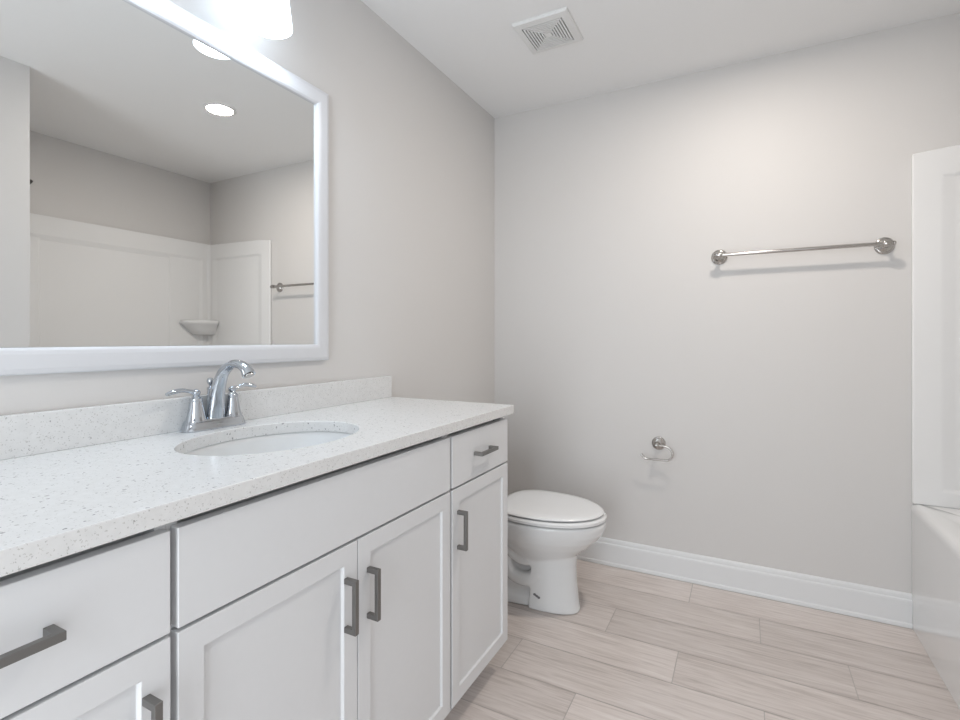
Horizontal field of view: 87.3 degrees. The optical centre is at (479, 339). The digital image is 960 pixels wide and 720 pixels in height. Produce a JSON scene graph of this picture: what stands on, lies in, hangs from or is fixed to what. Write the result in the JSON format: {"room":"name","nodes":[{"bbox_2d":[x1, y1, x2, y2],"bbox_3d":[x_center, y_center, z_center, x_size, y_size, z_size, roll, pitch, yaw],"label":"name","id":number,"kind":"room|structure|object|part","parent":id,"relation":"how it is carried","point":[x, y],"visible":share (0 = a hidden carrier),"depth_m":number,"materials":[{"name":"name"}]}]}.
{"room":"bathroom","nodes":[
{"label":"bathroom","id":0,"kind":"room"},
{"bbox_2d":[0,0,493,414],"bbox_3d":[-0.813,-0.058,1.311,0.100,2.440,3.863,0,0,28],"label":"wall","id":1,"kind":"structure","parent":0,"point":[411,153],"depth_m":2.03,"materials":[{"name":"paint"}]},
{"bbox_2d":[0,0,328,375],"bbox_3d":[-0.759,-0.385,1.281,0.022,0.910,1.011,0,0,28],"label":"mirror","id":2,"kind":"object","parent":1,"relation":"attached to","point":[164,180],"visible":1,"depth_m":1.22,"materials":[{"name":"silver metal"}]},
{"bbox_2d":[0,376,391,459],"bbox_3d":[-0.735,0.189,1.327,0.020,0.084,1.595,0,0,28],"label":"backsplash","id":3,"kind":"structure","parent":1,"relation":"attached to","point":[30,433],"depth_m":1.18,"materials":[{"name":"stone"}]},
{"bbox_2d":[245,0,292,38],"bbox_3d":[-0.687,-0.987,1.246,0.182,0.252,0.467,0,0,28],"label":"vanity light","id":4,"kind":"object","parent":1,"relation":"attached to","point":[271,19],"visible":1,"depth_m":1.37,"materials":[{"name":"white glass"}]},
{"bbox_2d":[247,13,290,35],"bbox_3d":[-0.580,-0.874,1.384,0.111,0.016,0.111,0,0,28],"label":"diffuser","id":5,"kind":"object","parent":4,"relation":"attached to","point":[262,24],"depth_m":1.38,"materials":[{"name":"white"}]},
{"bbox_2d":[361,0,959,117],"bbox_3d":[0.385,-1.328,0.681,2.807,0.100,3.863,0,0,28],"label":"ceiling","id":6,"kind":"structure","parent":0,"point":[625,44],"depth_m":2.12,"materials":[{"name":"paint"}]},
{"bbox_2d":[512,6,583,53],"bbox_3d":[0.284,-1.270,2.086,0.231,0.016,0.231,0,0,28],"label":"ceiling vent","id":7,"kind":"object","parent":6,"relation":"in","point":[557,28],"visible":1,"depth_m":2.06,"materials":[{"name":"plastic"}]},
{"bbox_2d":[444,559,959,719],"bbox_3d":[0.361,1.187,0.636,2.607,0.050,3.763,0,0,28],"label":"floor","id":8,"kind":"structure","parent":0,"point":[638,645],"depth_m":1.80,"materials":[{"name":"beige tile"}]},
{"bbox_2d":[0,524,169,719],"bbox_3d":[-0.762,0.712,0.678,0.572,0.900,0.391,0,0,28],"label":"vanity cabinet","id":9,"kind":"object","parent":8,"relation":"on","point":[83,634],"visible":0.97,"depth_m":0.64,"materials":[{"name":"white wood"}]},
{"bbox_3d":[-0.525,0.347,0.548,0.031,0.011,0.112,0,0,28],"label":"handle","id":10,"kind":"part","parent":9,"relation":"part of","materials":[{"name":"grey metal"}]},
{"bbox_3d":[-0.545,0.740,0.565,0.020,0.620,0.380,0,0,28],"label":"door","id":11,"kind":"part","parent":9,"relation":"part of","materials":[{"name":"white wood"}]},
{"bbox_3d":[-0.450,0.550,0.691,0.031,0.112,0.011,0,0,28],"label":"handle","id":12,"kind":"part","parent":9,"relation":"part of","materials":[{"name":"grey metal"}]},
{"bbox_2d":[166,435,449,719],"bbox_3d":[-0.489,0.712,1.197,0.572,0.900,0.780,0,0,28],"label":"vanity cabinet","id":13,"kind":"object","parent":8,"relation":"on","point":[326,596],"visible":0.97,"depth_m":1.00,"materials":[{"name":"white wood"}]},
{"bbox_2d":[0,376,513,576],"bbox_3d":[-0.497,0.204,1.202,0.557,0.114,1.595,0,0,28],"label":"countertop","id":14,"kind":"structure","parent":13,"relation":"on","point":[73,480],"depth_m":0.99,"materials":[{"name":"stone"}]},
{"bbox_2d":[165,360,256,432],"bbox_3d":[-0.679,0.141,1.312,0.198,0.180,0.189,0,0,-15],"label":"faucet","id":15,"kind":"object","parent":14,"relation":"on","point":[220,413],"visible":1,"depth_m":1.30,"materials":[{"name":"silver metal"}]},
{"bbox_3d":[-0.731,0.132,1.241,0.021,0.024,0.091,0,0,19],"label":"lever","id":16,"kind":"part","parent":15,"relation":"part of","materials":[{"name":"silver metal"}]},
{"bbox_3d":[-0.719,0.171,1.275,0.049,0.070,0.049,0,0,28],"label":"handle","id":17,"kind":"part","parent":15,"relation":"part of","materials":[{"name":"silver metal"}]},
{"bbox_3d":[-0.711,0.153,1.326,0.020,0.106,0.020,0,0,28],"label":"lift rod","id":18,"kind":"part","parent":15,"relation":"part of","materials":[{"name":"silver metal"}]},
{"bbox_3d":[-0.697,0.217,1.320,0.054,0.027,0.168,0,0,28],"label":"plate","id":19,"kind":"part","parent":15,"relation":"part of","materials":[{"name":"silver metal"}]},
{"bbox_3d":[-0.640,0.131,1.290,0.166,0.161,0.050,0,0,28],"label":"spout","id":20,"kind":"part","parent":15,"relation":"part of","materials":[{"name":"silver metal"}]},
{"bbox_3d":[-0.672,0.171,1.365,0.049,0.070,0.049,0,0,28],"label":"handle","id":21,"kind":"part","parent":15,"relation":"part of","materials":[{"name":"silver metal"}]},
{"bbox_3d":[-0.655,0.132,1.388,0.021,0.024,0.078,0,0,37],"label":"lever","id":22,"kind":"part","parent":15,"relation":"part of","materials":[{"name":"silver metal"}]},
{"bbox_2d":[185,432,351,455],"bbox_3d":[-0.492,0.342,1.213,0.372,0.160,0.488,0,0,28],"label":"sink","id":23,"kind":"object","parent":14,"relation":"in","point":[284,441],"visible":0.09,"depth_m":1.37,"materials":[{"name":"white ceramic"}]},
{"bbox_3d":[-0.361,0.740,0.913,0.020,0.620,0.386,0,0,28],"label":"door","id":24,"kind":"part","parent":13,"relation":"part of","materials":[{"name":"white wood"}]},
{"bbox_3d":[-0.266,0.552,1.040,0.031,0.112,0.011,0,0,28],"label":"handle","id":25,"kind":"part","parent":13,"relation":"part of","materials":[{"name":"grey metal"}]},
{"bbox_3d":[-0.233,0.557,1.103,0.031,0.112,0.011,0,0,28],"label":"handle","id":26,"kind":"part","parent":13,"relation":"part of","materials":[{"name":"grey metal"}]},
{"bbox_3d":[-0.182,0.740,1.255,0.020,0.620,0.381,0,0,28],"label":"door","id":27,"kind":"part","parent":13,"relation":"part of","materials":[{"name":"white wood"}]},
{"bbox_2d":[445,417,507,710],"bbox_3d":[-0.217,0.712,1.713,0.572,0.900,0.386,0,0,28],"label":"vanity cabinet","id":28,"kind":"object","parent":8,"relation":"on","point":[478,491],"visible":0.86,"depth_m":1.58,"materials":[{"name":"white wood"}]},
{"bbox_3d":[-0.050,0.550,1.450,0.031,0.112,0.011,0,0,28],"label":"handle","id":29,"kind":"part","parent":28,"relation":"part of","materials":[{"name":"grey metal"}]},
{"bbox_3d":[0.000,0.350,1.601,0.020,0.148,0.376,0,0,28],"label":"drawer","id":30,"kind":"part","parent":28,"relation":"part of","materials":[{"name":"white wood"}]},
{"bbox_3d":[0.021,0.350,1.585,0.031,0.011,0.112,0,0,28],"label":"handle","id":31,"kind":"part","parent":28,"relation":"part of","materials":[{"name":"grey metal"}]},
{"bbox_2d":[503,417,606,614],"bbox_3d":[0.190,0.776,2.271,0.754,0.772,0.446,0,0,28],"label":"toilet","id":32,"kind":"object","parent":8,"relation":"on","point":[548,530],"visible":0.56,"depth_m":2.12,"materials":[{"name":"ceramic"}]},
{"bbox_3d":[0.314,0.726,2.205,0.451,0.018,0.372,0,0,28],"label":"lid","id":33,"kind":"part","parent":32,"relation":"part of","materials":[{"name":"plastic"}]},
{"bbox_3d":[0.192,0.963,2.270,0.746,0.397,0.370,0,0,28],"label":"bowl","id":34,"kind":"part","parent":32,"relation":"part of","materials":[{"name":"ceramic"}]},
{"bbox_3d":[0.324,0.749,2.200,0.452,0.021,0.380,0,0,28],"label":"seat","id":35,"kind":"part","parent":32,"relation":"part of","materials":[{"name":"plastic"}]},
{"bbox_2d":[911,504,959,708],"bbox_3d":[1.715,0.910,1.199,0.729,0.502,1.503,0,0,28],"label":"bathtub","id":36,"kind":"object","parent":8,"relation":"on","point":[935,530],"visible":1,"depth_m":1.77,"materials":[{"name":"plastic"}]},
{"bbox_2d":[911,144,959,508],"bbox_3d":[1.716,-0.056,1.198,0.731,1.429,1.506,0,0,28],"label":"shower surround","id":37,"kind":"object","parent":36,"relation":"on","point":[935,174],"visible":1,"depth_m":1.98,"materials":[{"name":"plastic"}]},
{"bbox_2d":[494,13,959,593],"bbox_3d":[1.305,-0.058,2.322,2.707,2.440,0.100,0,0,28],"label":"wall","id":38,"kind":"structure","parent":0,"point":[777,385],"depth_m":2.33,"materials":[{"name":"paint"}]},
{"bbox_2d":[640,437,673,461],"bbox_3d":[0.866,0.533,2.454,0.155,0.106,0.075,0,0,28],"label":"toilet paper holder","id":39,"kind":"object","parent":38,"relation":"attached to","point":[658,443],"visible":1,"depth_m":2.45,"materials":[{"name":"silver metal"}]},
{"bbox_3d":[0.866,0.512,2.454,0.065,0.065,0.075,0,0,28],"label":"post","id":40,"kind":"part","parent":39,"relation":"part of","materials":[{"name":"silver metal"}]},
{"bbox_2d":[577,537,912,628],"bbox_3d":[0.910,1.095,2.464,1.876,0.134,0.018,0,0,28],"label":"baseboard","id":41,"kind":"structure","parent":38,"relation":"attached to","point":[882,605],"depth_m":2.27,"materials":[{"name":"white wood"}]},
{"bbox_2d":[711,237,896,264],"bbox_3d":[1.377,-0.386,2.184,0.684,0.070,0.077,0,0,28],"label":"towel bar","id":42,"kind":"object","parent":38,"relation":"attached to","point":[885,245],"visible":1,"depth_m":2.13,"materials":[{"name":"silver metal"}]},
{"bbox_3d":[1.105,-0.386,2.327,0.070,0.070,0.077,0,0,28],"label":"post","id":43,"kind":"part","parent":42,"relation":"part of","materials":[{"name":"silver metal"}]},
{"bbox_3d":[1.649,-0.386,2.041,0.070,0.070,0.077,0,0,28],"label":"post","id":44,"kind":"part","parent":42,"relation":"part of","materials":[{"name":"silver metal"}]}
]}

